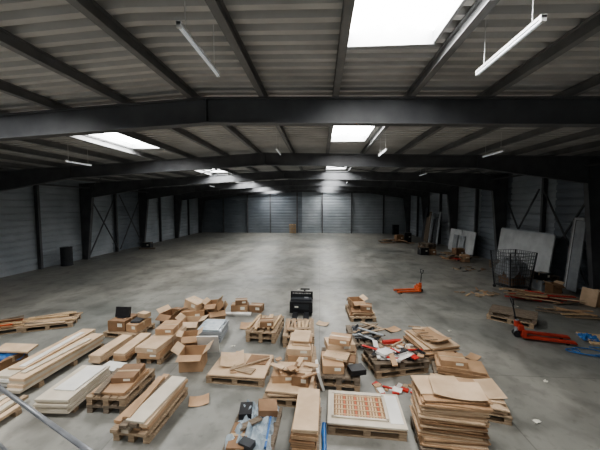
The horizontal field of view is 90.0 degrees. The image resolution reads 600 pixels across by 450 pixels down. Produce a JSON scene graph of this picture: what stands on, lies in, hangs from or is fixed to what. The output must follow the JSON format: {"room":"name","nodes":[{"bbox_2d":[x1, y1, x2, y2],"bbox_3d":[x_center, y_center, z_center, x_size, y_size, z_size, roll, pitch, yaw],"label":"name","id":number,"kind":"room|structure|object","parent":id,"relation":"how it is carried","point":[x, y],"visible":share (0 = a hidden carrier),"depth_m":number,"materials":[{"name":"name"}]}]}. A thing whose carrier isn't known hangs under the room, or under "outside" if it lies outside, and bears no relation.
{"room":"warehouse","nodes":[
{"label":"warehouse","id":0,"kind":"room"},
{"bbox_2d":[0,180,198,277],"bbox_3d":[-14.674,-0.238,17.838,0.050,5.304,43.600,0,4,4],"label":"wall","id":1,"kind":"structure","parent":0,"point":[59,206],"depth_m":18.65,"materials":[{"name":"grey metal"}]},
{"bbox_2d":[0,232,599,449],"bbox_3d":[-1.179,2.568,17.124,27.600,0.200,44.200,0,4,4],"label":"floor","id":2,"kind":"structure","parent":0,"point":[265,268],"depth_m":9.62,"materials":[{"name":"concrete"}]},
{"bbox_2d":[0,315,27,334],"bbox_3d":[-8.637,2.902,8.633,1.367,0.261,0.893,-2,4,-26],"label":"wooden pallet","id":3,"kind":"object","parent":2,"relation":"on","point":[11,323],"visible":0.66,"depth_m":8.63,"materials":[{"name":"brown wood"}]},
{"bbox_2d":[0,394,28,420],"bbox_3d":[-5.260,3.197,4.760,0.800,0.187,1.518,0,4,4],"label":"boards","id":4,"kind":"object","parent":2,"relation":"on","point":[8,407],"visible":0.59,"depth_m":5.15,"materials":[{"name":"brown wood"}]},
{"bbox_2d":[0,343,37,370],"bbox_3d":[-6.638,2.926,6.559,1.348,0.490,0.930,1,4,16],"label":"wooden pallet","id":5,"kind":"object","parent":2,"relation":"on","point":[11,354],"visible":0.77,"depth_m":6.57,"materials":[{"name":"brown wood"}]},
{"bbox_2d":[21,311,82,332],"bbox_3d":[-7.442,2.877,9.041,1.340,0.256,0.889,-1,4,-20],"label":"wooden pallet","id":6,"kind":"object","parent":2,"relation":"on","point":[71,317],"visible":1,"depth_m":8.86,"materials":[{"name":"brown wood"}]},
{"bbox_2d":[0,329,104,393],"bbox_3d":[-5.433,2.962,6.729,0.754,0.395,2.279,0,4,6],"label":"boards","id":7,"kind":"object","parent":2,"relation":"on","point":[31,371],"depth_m":6.33,"materials":[{"name":"brown wood"}]},
{"bbox_2d":[60,246,73,265],"bbox_3d":[-13.950,1.853,17.929,0.630,1.120,0.630,0,4,-6],"label":"drum","id":8,"kind":"object","parent":2,"relation":"on","point":[66,253],"visible":1,"depth_m":17.70,"materials":[{"name":"grey paint"}]},
{"bbox_2d":[33,365,110,413],"bbox_3d":[-4.199,3.064,5.609,0.654,0.341,1.110,0,4,2],"label":"boards","id":9,"kind":"object","parent":2,"relation":"on","point":[65,397],"depth_m":5.35,"materials":[{"name":"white wood"}]},
{"bbox_2d":[88,334,132,363],"bbox_3d":[-4.538,3.005,7.268,0.323,0.238,1.112,0,4,7],"label":"boards","id":10,"kind":"object","parent":2,"relation":"on","point":[102,354],"visible":0.84,"depth_m":7.04,"materials":[{"name":"brown wood"}]},
{"bbox_2d":[104,361,127,373],"bbox_3d":[-4.008,3.091,6.418,0.467,0.179,0.369,1,4,9],"label":"panels","id":11,"kind":"object","parent":2,"relation":"on","point":[113,365],"visible":0.36,"depth_m":6.45,"materials":[{"name":"laminate"}]},
{"bbox_2d":[85,363,155,413],"bbox_3d":[-3.327,3.007,5.631,0.717,0.450,0.978,0,4,4],"label":"wooden pallet","id":12,"kind":"object","parent":2,"relation":"on","point":[128,382],"visible":0.97,"depth_m":5.42,"materials":[{"name":"brown wood"}]},
{"bbox_2d":[103,307,154,337],"bbox_3d":[-4.811,2.686,8.482,1.000,0.712,0.816,1,4,10],"label":"wooden pallet","id":13,"kind":"object","parent":2,"relation":"on","point":[126,322],"visible":0.93,"depth_m":8.28,"materials":[{"name":"brown wood"}]},
{"bbox_2d":[113,333,150,360],"bbox_3d":[-4.086,2.998,7.364,0.309,0.238,1.116,0,4,2],"label":"boards","id":14,"kind":"object","parent":2,"relation":"on","point":[125,353],"visible":0.8,"depth_m":7.09,"materials":[{"name":"brown wood"}]},
{"bbox_2d":[139,242,154,248],"bbox_3d":[-12.584,1.695,24.940,1.200,0.502,0.990,-1,4,-11],"label":"storage box","id":15,"kind":"object","parent":2,"relation":"on","point":[144,245],"visible":1,"depth_m":24.77,"materials":[{"name":"grey paint"}]},
{"bbox_2d":[110,374,187,443],"bbox_3d":[-2.499,3.085,5.149,0.617,0.359,1.409,0,4,7],"label":"wooden pallet","id":16,"kind":"object","parent":2,"relation":"on","point":[145,417],"visible":1,"depth_m":4.86,"materials":[{"name":"brown wood"}]},
{"bbox_2d":[135,320,185,363],"bbox_3d":[-3.379,2.847,7.401,0.614,0.534,1.334,0,4,6],"label":"wooden pallet","id":17,"kind":"object","parent":2,"relation":"on","point":[158,346],"visible":0.85,"depth_m":7.10,"materials":[{"name":"brown wood"}]},
{"bbox_2d":[155,295,227,330],"bbox_3d":[-3.271,2.600,9.449,1.811,0.756,2.012,2,5,33],"label":"heap","id":18,"kind":"object","parent":2,"relation":"on","point":[195,310],"visible":0.91,"depth_m":9.26,"materials":[{"name":"cardboard"}]},
{"bbox_2d":[170,327,219,372],"bbox_3d":[-2.452,2.862,6.952,1.045,0.564,1.406,0,4,-4],"label":"cartons","id":19,"kind":"object","parent":2,"relation":"on","point":[192,349],"visible":1,"depth_m":6.89,"materials":[{"name":"cardboard"}]},
{"bbox_2d":[188,393,208,406],"bbox_3d":[-1.853,3.219,5.511,0.350,0.036,0.300,-1,4,-16],"label":"cardboard sheet","id":20,"kind":"object","parent":2,"relation":"on","point":[194,401],"visible":1,"depth_m":5.50,"materials":[{"name":"beige cardboard"}]},
{"bbox_2d":[197,319,228,342],"bbox_3d":[-2.424,2.895,8.295,0.712,0.321,0.900,0,4,0],"label":"panels","id":21,"kind":"object","parent":2,"relation":"on","point":[211,327],"visible":0.78,"depth_m":8.12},
{"bbox_2d":[206,350,273,387],"bbox_3d":[-1.244,3.042,6.468,1.213,0.270,0.996,1,4,8],"label":"wooden pallet","id":22,"kind":"object","parent":2,"relation":"on","point":[236,366],"visible":0.97,"depth_m":6.23,"materials":[{"name":"brown wood"}]},
{"bbox_2d":[226,298,263,315],"bbox_3d":[-1.879,2.733,10.088,1.247,0.404,0.721,0,4,4],"label":"heap","id":23,"kind":"object","parent":2,"relation":"on","point":[240,307],"visible":0.98,"depth_m":10.04,"materials":[{"name":"paper"}]},
{"bbox_2d":[240,322,250,328],"bbox_3d":[-1.574,2.990,8.942,0.400,0.036,0.500,0,4,-6],"label":"cardboard sheet","id":24,"kind":"object","parent":2,"relation":"on","point":[243,325],"visible":0.63,"depth_m":8.96,"materials":[{"name":"beige cardboard"}]},
{"bbox_2d":[222,399,282,449],"bbox_3d":[-0.711,3.116,4.580,0.712,0.373,1.211,0,4,6],"label":"wooden pallet","id":25,"kind":"object","parent":2,"relation":"on","point":[255,427],"visible":1,"depth_m":4.55,"materials":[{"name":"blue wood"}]},
{"bbox_2d":[245,314,283,343],"bbox_3d":[-0.955,2.794,8.436,0.822,0.502,1.200,1,4,8],"label":"wooden pallet","id":26,"kind":"object","parent":2,"relation":"on","point":[265,326],"visible":1,"depth_m":8.00,"materials":[{"name":"brown wood"}]},
{"bbox_2d":[33,178,547,268],"bbox_3d":[-0.919,-0.622,20.815,26.954,5.675,35.747,0,4,4],"label":"posts","id":27,"kind":"object","parent":2,"relation":"on","point":[543,207],"visible":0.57,"depth_m":21.37,"materials":[{"name":"grey metal"}]},
{"bbox_2d":[263,357,318,407],"bbox_3d":[-0.141,2.945,5.729,0.974,0.561,0.820,0,4,7],"label":"wooden pallet","id":28,"kind":"object","parent":2,"relation":"on","point":[284,383],"visible":0.92,"depth_m":5.58,"materials":[{"name":"brown wood"}]},
{"bbox_2d":[289,224,295,232],"bbox_3d":[-0.914,0.466,37.525,0.818,1.186,0.507,0,4,4],"label":"pallet","id":29,"kind":"object","parent":2,"relation":"on","point":[291,228],"visible":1,"depth_m":37.51,"materials":[{"name":"brown wood"}]},
{"bbox_2d":[79,170,508,259],"bbox_3d":[-1.039,-0.540,19.017,27.100,5.753,0.340,0,4,4],"label":"frame","id":30,"kind":"object","parent":2,"relation":"on","point":[481,181],"visible":0.93,"depth_m":18.73,"materials":[{"name":"grey paint"}]},
{"bbox_2d":[138,179,458,245],"bbox_3d":[-0.614,-0.965,25.389,27.100,5.753,0.340,0,4,4],"label":"frame","id":31,"kind":"object","parent":2,"relation":"on","point":[452,192],"visible":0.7,"depth_m":25.14,"materials":[{"name":"grey paint"}]},
{"bbox_2d":[40,162,599,194],"bbox_3d":[-1.179,-2.679,16.775,25.299,1.007,43.600,0,4,4],"label":"roof bracing","id":32,"kind":"structure","parent":31,"relation":"attached to","point":[597,163],"depth_m":16.94,"materials":[{"name":"grey metal"}]},
{"bbox_2d":[282,318,314,346],"bbox_3d":[-0.023,2.875,8.178,0.818,0.375,1.200,0,4,2],"label":"wooden pallet","id":33,"kind":"object","parent":2,"relation":"on","point":[302,324],"visible":0.73,"depth_m":8.07,"materials":[{"name":"brown wood"}]},
{"bbox_2d":[0,96,599,140],"bbox_3d":[-1.890,0.308,6.274,27.100,5.753,0.340,0,4,4],"label":"roof beam","id":34,"kind":"structure","parent":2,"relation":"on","point":[427,111],"depth_m":5.94,"materials":[{"name":"black metal"}]},
{"bbox_2d":[0,153,599,288],"bbox_3d":[-1.464,-0.116,12.646,27.100,5.753,0.340,0,4,4],"label":"frame","id":35,"kind":"object","parent":2,"relation":"on","point":[565,168],"visible":0.93,"depth_m":12.15,"materials":[{"name":"grey paint"}]},
{"bbox_2d":[285,330,316,375],"bbox_3d":[0.019,2.837,6.817,0.714,0.632,1.100,0,4,1],"label":"wooden pallet","id":36,"kind":"object","parent":2,"relation":"on","point":[300,344],"visible":0.76,"depth_m":6.56,"materials":[{"name":"brown wood"}]},
{"bbox_2d":[290,288,312,322],"bbox_3d":[0.028,2.602,9.650,0.740,0.724,1.574,0,4,4],"label":"truck","id":37,"kind":"object","parent":2,"relation":"on","point":[301,301],"visible":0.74,"depth_m":9.77,"materials":[{"name":"black plastic"}]},
{"bbox_2d":[174,185,429,237],"bbox_3d":[-0.189,-1.389,31.761,27.100,5.753,0.340,0,4,4],"label":"frame","id":38,"kind":"object","parent":2,"relation":"on","point":[425,196],"visible":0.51,"depth_m":31.66,"materials":[{"name":"grey paint"}]},
{"bbox_2d":[198,189,410,232],"bbox_3d":[0.237,-1.813,38.132,27.100,5.753,0.340,0,4,4],"label":"frame","id":39,"kind":"object","parent":2,"relation":"on","point":[407,198],"visible":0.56,"depth_m":37.96,"materials":[{"name":"grey paint"}]},
{"bbox_2d":[289,388,321,449],"bbox_3d":[0.106,3.054,4.666,0.419,0.484,1.000,0,4,7],"label":"boards","id":40,"kind":"object","parent":2,"relation":"on","point":[305,431],"visible":1,"depth_m":4.36,"materials":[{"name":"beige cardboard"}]},
{"bbox_2d":[316,320,329,325],"bbox_3d":[0.691,2.981,9.092,0.350,0.036,0.300,2,4,24],"label":"cardboard sheet","id":41,"kind":"object","parent":2,"relation":"on","point":[319,322],"visible":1,"depth_m":9.09,"materials":[{"name":"beige cardboard"}]},
{"bbox_2d":[321,422,326,449],"bbox_3d":[0.358,3.265,4.513,0.093,0.074,0.760,0,4,4],"label":"roll","id":42,"kind":"object","parent":2,"relation":"on","point":[323,430],"visible":1,"depth_m":4.58,"materials":[{"name":"blue plastic"}]},
{"bbox_2d":[315,332,365,391],"bbox_3d":[0.841,2.821,6.329,1.020,0.730,1.259,1,4,8],"label":"wooden pallet","id":43,"kind":"object","parent":2,"relation":"on","point":[339,355],"visible":0.98,"depth_m":6.00,"materials":[{"name":"brown wood"}]},
{"bbox_2d":[345,294,376,321],"bbox_3d":[1.938,2.664,9.855,0.862,0.574,1.231,0,4,1],"label":"wooden pallet","id":44,"kind":"object","parent":2,"relation":"on","point":[357,307],"visible":1,"depth_m":9.50,"materials":[{"name":"brown wood"}]},
{"bbox_2d":[346,321,385,349],"bbox_3d":[1.770,2.908,8.064,0.980,0.326,1.200,0,4,0],"label":"wooden pallet","id":45,"kind":"object","parent":2,"relation":"on","point":[364,333],"visible":0.87,"depth_m":7.85,"materials":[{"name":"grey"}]},
{"bbox_2d":[327,390,407,441],"bbox_3d":[1.082,3.155,5.029,1.220,0.236,0.840,0,4,7],"label":"wooden pallet","id":46,"kind":"object","parent":2,"relation":"on","point":[365,412],"visible":1,"depth_m":4.81,"materials":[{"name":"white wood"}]},
{"bbox_2d":[372,381,411,394],"bbox_3d":[1.887,3.201,5.878,0.903,0.060,0.420,0,4,3],"label":"scraps","id":47,"kind":"object","parent":2,"relation":"on","point":[399,387],"visible":0.77,"depth_m":5.85,"materials":[{"name":"white laminate"}]},
{"bbox_2d":[384,326,400,331],"bbox_3d":[2.667,3.009,8.661,0.400,0.036,0.300,-2,4,-26],"label":"cardboard sheet","id":48,"kind":"object","parent":2,"relation":"on","point":[393,328],"visible":0.98,"depth_m":8.67,"materials":[{"name":"beige cardboard"}]},
{"bbox_2d":[360,339,429,378],"bbox_3d":[2.066,2.928,6.659,1.342,0.472,1.181,-1,4,-8],"label":"wooden pallet","id":49,"kind":"object","parent":2,"relation":"on","point":[400,357],"visible":1,"depth_m":6.44,"materials":[{"name":"brown wood"}]},
{"bbox_2d":[392,225,398,234],"bbox_3d":[11.650,0.569,36.605,0.700,1.200,0.540,0,4,4],"label":"cabinet","id":50,"kind":"object","parent":2,"relation":"on","point":[395,228],"visible":1,"depth_m":36.37,"materials":[{"name":"grey paint"}]},
{"bbox_2d":[380,233,411,242],"bbox_3d":[9.210,1.241,28.922,3.229,0.924,2.575,0,4,4],"label":"heap","id":51,"kind":"object","parent":2,"relation":"on","point":[406,237],"visible":0.98,"depth_m":28.93,"materials":[{"name":"brown wood"}]},
{"bbox_2d":[394,269,423,293],"bbox_3d":[4.512,2.318,12.421,1.164,0.924,0.435,-1,4,-8],"label":"jack","id":52,"kind":"object","parent":2,"relation":"on","point":[418,287],"visible":1,"depth_m":12.45,"materials":[{"name":"orange paint"}]},
{"bbox_2d":[417,247,435,254],"bbox_3d":[9.320,1.895,21.938,1.349,0.502,0.644,0,4,-7],"label":"storage boxes","id":53,"kind":"object","parent":2,"relation":"on","point":[421,250],"visible":1,"depth_m":21.69,"materials":[{"name":"black plastic"}]},
{"bbox_2d":[418,242,435,248],"bbox_3d":[10.608,1.725,25.032,0.922,0.431,1.254,-1,4,-16],"label":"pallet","id":54,"kind":"object","parent":2,"relation":"on","point":[424,244],"visible":0.87,"depth_m":24.77,"materials":[{"name":"brown wood"}]},
{"bbox_2d":[403,326,459,363],"bbox_3d":[3.202,2.870,7.419,0.949,0.486,1.219,0,4,-6],"label":"wooden pallet","id":55,"kind":"object","parent":2,"relation":"on","point":[428,339],"visible":0.78,"depth_m":7.18,"materials":[{"name":"brown wood"}]},
{"bbox_2d":[421,207,441,244],"bbox_3d":[12.288,0.014,28.205,0.461,3.328,3.763,0,4,4],"label":"boards","id":56,"kind":"object","parent":2,"relation":"on","point":[425,233],"visible":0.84,"depth_m":28.18,"materials":[{"name":"grey paint"}]},
{"bbox_2d":[409,375,493,449],"bbox_3d":[2.231,2.845,4.516,0.999,0.923,0.722,1,4,8],"label":"cardboard sheets","id":57,"kind":"object","parent":2,"relation":"on","point":[448,412],"visible":1,"depth_m":4.25,"materials":[{"name":"brown cardboard"}]},
{"bbox_2d":[439,248,478,261],"bbox_3d":[10.350,1.953,19.717,2.056,0.722,2.654,0,4,4],"label":"heap","id":58,"kind":"object","parent":2,"relation":"on","point":[459,254],"visible":1,"depth_m":19.66,"materials":[{"name":"beige cardboard"}]},
{"bbox_2d":[431,351,489,378],"bbox_3d":[3.307,2.970,6.226,1.000,0.446,0.618,1,4,18],"label":"cardboard box","id":59,"kind":"object","parent":2,"relation":"on","point":[445,363],"visible":0.71,"depth_m":6.08,"materials":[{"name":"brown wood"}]},
{"bbox_2d":[448,228,476,254],"bbox_3d":[11.961,1.229,22.386,0.352,1.698,3.900,0,4,4],"label":"panels","id":60,"kind":"object","parent":2,"relation":"on","point":[458,238],"visible":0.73,"depth_m":21.94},
{"bbox_2d":[453,266,485,271],"bbox_3d":[9.447,2.468,16.887,1.708,0.098,1.447,-3,5,-36],"label":"scraps","id":61,"kind":"object","parent":2,"relation":"on","point":[463,266],"visible":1,"depth_m":16.87,"materials":[{"name":"wood"}]},
{"bbox_2d":[430,373,512,425],"bbox_3d":[3.011,3.075,5.437,1.200,0.340,0.864,1,4,18],"label":"wooden pallet","id":62,"kind":"object","parent":2,"relation":"on","point":[489,387],"visible":0.39,"depth_m":5.10,"materials":[{"name":"brown wood"}]},
{"bbox_2d":[464,352,481,360],"bbox_3d":[4.064,3.115,7.068,0.350,0.036,0.250,-3,5,-36],"label":"cardboard sheet","id":63,"kind":"object","parent":2,"relation":"on","point":[471,356],"visible":0.89,"depth_m":7.08,"materials":[{"name":"beige cardboard"}]},
{"bbox_2d":[460,287,501,296],"bbox_3d":[7.548,2.765,12.383,2.244,0.070,1.044,-2,4,-25],"label":"scraps","id":64,"kind":"object","parent":2,"relation":"on","point":[484,292],"visible":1,"depth_m":12.17,"materials":[{"name":"brown wood"}]},
{"bbox_2d":[486,304,537,328],"bbox_3d":[6.658,2.839,9.383,1.257,0.287,0.892,4,5,44],"label":"pallet","id":65,"kind":"object","parent":2,"relation":"on","point":[504,312],"visible":0.94,"depth_m":9.26,"materials":[{"name":"brown wood"}]},
{"bbox_2d":[490,249,537,291],"bbox_3d":[9.116,1.934,12.879,1.327,1.629,1.045,-1,4,-10],"label":"trolley","id":66,"kind":"object","parent":2,"relation":"on","point":[510,273],"visible":0.98,"depth_m":12.58,"materials":[{"name":"black metal"}]},
{"bbox_2d":[489,227,559,281],"bbox_3d":[11.297,1.426,15.475,0.826,2.299,4.325,0,4,4],"label":"panel","id":67,"kind":"object","parent":2,"relation":"on","point":[541,243],"visible":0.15,"depth_m":14.69,"materials":[{"name":"white wood"}]},
{"bbox_2d":[499,287,586,303],"bbox_3d":[9.048,2.673,11.343,2.478,0.387,1.086,2,4,24],"label":"heap","id":68,"kind":"object","parent":2,"relation":"on","point":[535,295],"visible":1,"depth_m":11.21,"materials":[{"name":"brown wood"}]},
{"bbox_2d":[509,296,577,344],"bbox_3d":[6.468,2.541,8.050,1.424,1.059,0.503,1,4,20],"label":"jack","id":69,"kind":"object","parent":2,"relation":"on","point":[518,330],"visible":1,"depth_m":8.08,"materials":[{"name":"red paint"}]},
{"bbox_2d":[532,271,564,293],"bbox_3d":[10.362,2.424,12.421,0.861,0.712,1.425,0,4,4],"label":"heap","id":70,"kind":"object","parent":2,"relation":"on","point":[541,281],"visible":0.94,"depth_m":12.60,"materials":[{"name":"cardboard"}]},
{"bbox_2d":[535,306,599,318],"bbox_3d":[8.837,2.873,9.886,1.761,0.157,0.906,2,4,29],"label":"planks","id":71,"kind":"object","parent":2,"relation":"on","point":[578,313],"visible":1,"depth_m":9.82,"materials":[{"name":"brown wood"}]},
{"bbox_2d":[563,218,585,291],"bbox_3d":[11.478,1.210,12.535,0.494,3.024,0.886,0,4,4],"label":"boards","id":72,"kind":"object","parent":2,"relation":"on","point":[578,231],"visible":0.86,"depth_m":12.39,"materials":[{"name":"grey paint"}]},
{"bbox_2d":[565,346,599,356],"bbox_3d":[7.208,3.093,7.290,1.292,0.052,0.566,1,4,14],"label":"coil","id":73,"kind":"object","parent":2,"relation":"on","point":[594,355],"visible":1,"depth_m":7.37,"materials":[{"name":"blue plastic"}]},
{"bbox_2d":[576,332,599,344],"bbox_3d":[8.080,3.009,7.966,1.114,0.133,0.752,1,4,19],"label":"strap","id":74,"kind":"object","parent":2,"relation":"on","point":[590,337],"visible":1,"depth_m":7.97,"materials":[{"name":"plastic"}]},
{"bbox_2d":[579,287,599,307],"bbox_3d":[10.677,2.579,10.809,0.797,0.616,0.573,-1,4,-16],"label":"cardboard box","id":75,"kind":"object","parent":2,"relation":"on","point":[592,296],"visible":1,"depth_m":10.70,"materials":[{"name":"paper"}]},
{"bbox_3d":[-1.993,2.854,1.546,2.769,1.300,2.093,0,4,4],"label":"stair landing","id":76,"kind":"structure","parent":2,"relation":"on","visible":0},
{"bbox_2d":[0,385,92,449],"bbox_3d":[-1.732,1.667,1.952,2.454,1.014,0.036,2,4,28],"label":"guard rail","id":77,"kind":"object","parent":76,"relation":"on","point":[27,407],"visible":1,"depth_m":1.81,"materials":[{"name":"silver metal"}]},
{"bbox_2d":[0,0,599,186],"bbox_3d":[-1.176,-3.124,16.785,27.200,0.847,43.680,0,4,4],"label":"ceiling","id":78,"kind":"structure","parent":0,"point":[291,45],"depth_m":4.93,"materials":[{"name":"metal"}]},
{"bbox_2d":[64,149,91,165],"bbox_3d":[-7.622,-2.396,10.318,0.050,0.597,1.150,0,4,4],"label":"fluorescent light","id":79,"kind":"object","parent":78,"relation":"hanging from","point":[87,149],"visible":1,"depth_m":10.29,"materials":[{"name":"white plastic"}]},
{"bbox_2d":[90,133,157,148],"bbox_3d":[-5.615,-2.910,9.874,1.400,0.320,2.480,0,4,4],"label":"window","id":80,"kind":"structure","parent":78,"relation":"attached to","point":[116,138],"depth_m":10.48,"materials":[{"name":"white glass"}]},
{"bbox_2d":[176,0,219,76],"bbox_3d":[-1.143,-2.256,3.467,0.050,0.597,1.150,0,4,4],"label":"fluorescent light","id":81,"kind":"object","parent":78,"relation":"hanging from","point":[179,25],"visible":1,"depth_m":3.30,"materials":[{"name":"white plastic"}]},
{"bbox_2d":[206,169,224,172],"bbox_3d":[-5.070,-3.454,18.038,1.400,0.320,2.480,0,4,4],"label":"window","id":82,"kind":"structure","parent":78,"relation":"attached to","point":[217,170],"depth_m":19.25,"materials":[{"name":"white glass"}]},
{"bbox_2d":[331,126,375,141],"bbox_3d":[1.609,-3.028,9.384,1.260,0.320,2.480,0,4,4],"label":"window","id":83,"kind":"structure","parent":78,"relation":"attached to","point":[340,133],"depth_m":10.41,"materials":[{"name":"white glass"}]},
{"bbox_2d":[378,141,386,155],"bbox_3d":[2.655,-2.592,9.619,0.050,0.597,1.150,0,4,4],"label":"fluorescent light","id":84,"kind":"object","parent":78,"relation":"hanging from","point":[385,149],"visible":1,"depth_m":9.29,"materials":[{"name":"white plastic"}]},
{"bbox_2d":[347,0,465,47],"bbox_3d":[1.184,-2.604,3.012,1.260,0.320,2.480,0,4,4],"label":"window","id":85,"kind":"structure","parent":78,"relation":"attached to","point":[375,23],"depth_m":4.06,"materials":[{"name":"white glass"}]},
{"bbox_2d":[482,132,504,157],"bbox_3d":[6.048,-2.502,9.399,0.050,0.597,1.150,0,4,4],"label":"fluorescent light","id":86,"kind":"object","parent":78,"relation":"hanging from","point":[503,150],"visible":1,"depth_m":9.35,"materials":[{"name":"white plastic"}]},
{"bbox_2d":[475,0,546,75],"bbox_3d":[2.230,-2.167,3.248,0.050,0.597,1.150,0,4,4],"label":"fluorescent light","id":87,"kind":"object","parent":78,"relation":"hanging from","point":[542,18],"visible":1,"depth_m":3.10,"materials":[{"name":"white plastic"}]},
{"bbox_2d":[0,0,599,187],"bbox_3d":[-0.769,-3.022,16.725,24.930,0.828,43.600,0,4,4],"label":"roof","id":88,"kind":"structure","parent":0,"point":[91,9],"depth_m":5.28,"materials":[{"name":"metal"}]},
{"bbox_2d":[202,192,405,233],"bbox_3d":[0.272,-2.002,38.645,27.000,6.060,0.050,0,4,4],"label":"wall","id":89,"kind":"structure","parent":0,"point":[367,208],"depth_m":38.63,"materials":[{"name":"grey metal"}]},
{"bbox_2d":[90,188,587,287],"bbox_3d":[-1.232,0.246,15.868,26.500,4.234,18.850,0,4,4],"label":"cross bracing","id":90,"kind":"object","parent":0,"point":[543,189],"depth_m":16.11,"materials":[{"name":"grey metal"}]},
{"bbox_2d":[410,155,599,288],"bbox_3d":[12.316,-0.347,16.029,0.050,5.763,43.600,0,4,4],"label":"wall","id":91,"kind":"structure","parent":0,"point":[566,198],"depth_m":16.71,"materials":[{"name":"grey metal"}]}
]}

